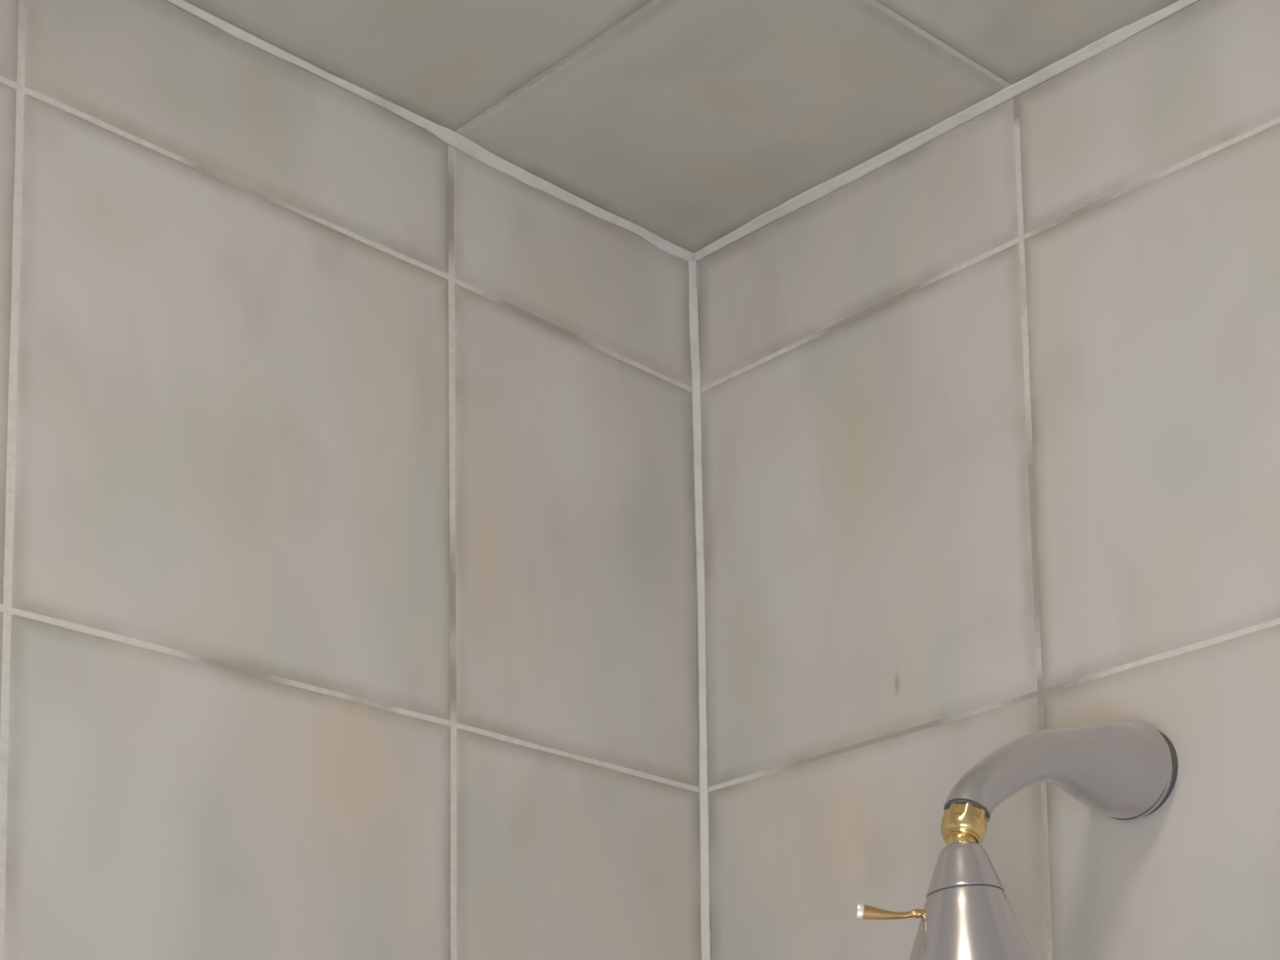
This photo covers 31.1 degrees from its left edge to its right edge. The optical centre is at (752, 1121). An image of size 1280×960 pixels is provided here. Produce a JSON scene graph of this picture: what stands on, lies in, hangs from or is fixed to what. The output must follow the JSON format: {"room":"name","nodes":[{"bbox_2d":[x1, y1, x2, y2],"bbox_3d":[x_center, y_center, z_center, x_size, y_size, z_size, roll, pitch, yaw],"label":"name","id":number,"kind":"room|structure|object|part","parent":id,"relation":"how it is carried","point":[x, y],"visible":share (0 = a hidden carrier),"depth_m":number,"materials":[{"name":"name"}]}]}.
{"room":"shower stall","nodes":[
{"label":"shower stall","id":0,"kind":"room"},
{"bbox_2d":[0,0,701,959],"bbox_3d":[-0.818,0.373,0.771,0.100,2.400,2.400,-9,-11,43],"label":"wall","id":1,"kind":"structure","parent":0,"point":[348,597],"depth_m":1.40,"materials":[{"name":"tile"}]},
{"bbox_2d":[164,0,693,261],"bbox_3d":[-0.560,-0.690,1.133,0.008,0.008,1.500,-9,-11,43],"label":"caulk","id":2,"kind":"structure","parent":1,"relation":"attached to","point":[454,139],"depth_m":1.51,"materials":[{"name":"white plastic"}]},
{"bbox_2d":[688,258,711,959],"bbox_3d":[-0.033,-0.135,1.602,0.006,1.000,0.006,-9,-11,43],"label":"caulk","id":3,"kind":"structure","parent":1,"relation":"attached to","point":[693,286],"depth_m":1.63,"materials":[{"name":"white plastic"}]},
{"bbox_2d":[185,0,1177,253],"bbox_3d":[-0.011,-0.900,0.070,2.301,0.100,2.301,-9,-11,43],"label":"ceiling","id":4,"kind":"structure","parent":0,"point":[688,122],"depth_m":1.45,"materials":[{"name":"tile"}]},
{"bbox_2d":[697,0,1279,959],"bbox_3d":[0.843,0.339,0.774,2.301,2.400,0.100,-9,-11,43],"label":"wall","id":5,"kind":"structure","parent":0,"point":[990,415],"depth_m":1.45,"materials":[{"name":"tile"}]},
{"bbox_2d":[693,0,1199,262],"bbox_3d":[0.495,-0.710,1.157,1.500,0.005,0.009,-9,-11,43],"label":"caulk","id":6,"kind":"structure","parent":5,"relation":"attached to","point":[1118,36],"depth_m":1.51,"materials":[{"name":"white plastic"}]},
{"bbox_2d":[855,721,1177,959],"bbox_3d":[0.158,-0.143,1.268,0.081,0.203,0.223,-9,-11,43],"label":"shower","id":7,"kind":"object","parent":5,"relation":"attached to","point":[1125,771],"visible":1,"depth_m":1.24,"materials":[{"name":"grey metal"}]},
{"bbox_3d":[0.074,-0.111,1.214,0.034,0.008,0.005,0,-8,-9],"label":"lever","id":8,"kind":"part","parent":7,"relation":"part of","materials":[{"name":"gold metal"}]},
{"bbox_3d":[0.168,-0.198,1.294,0.058,0.089,0.176,-9,-11,43],"label":"shower arm","id":9,"kind":"part","parent":7,"relation":"part of","materials":[{"name":"grey metal"}]}
]}

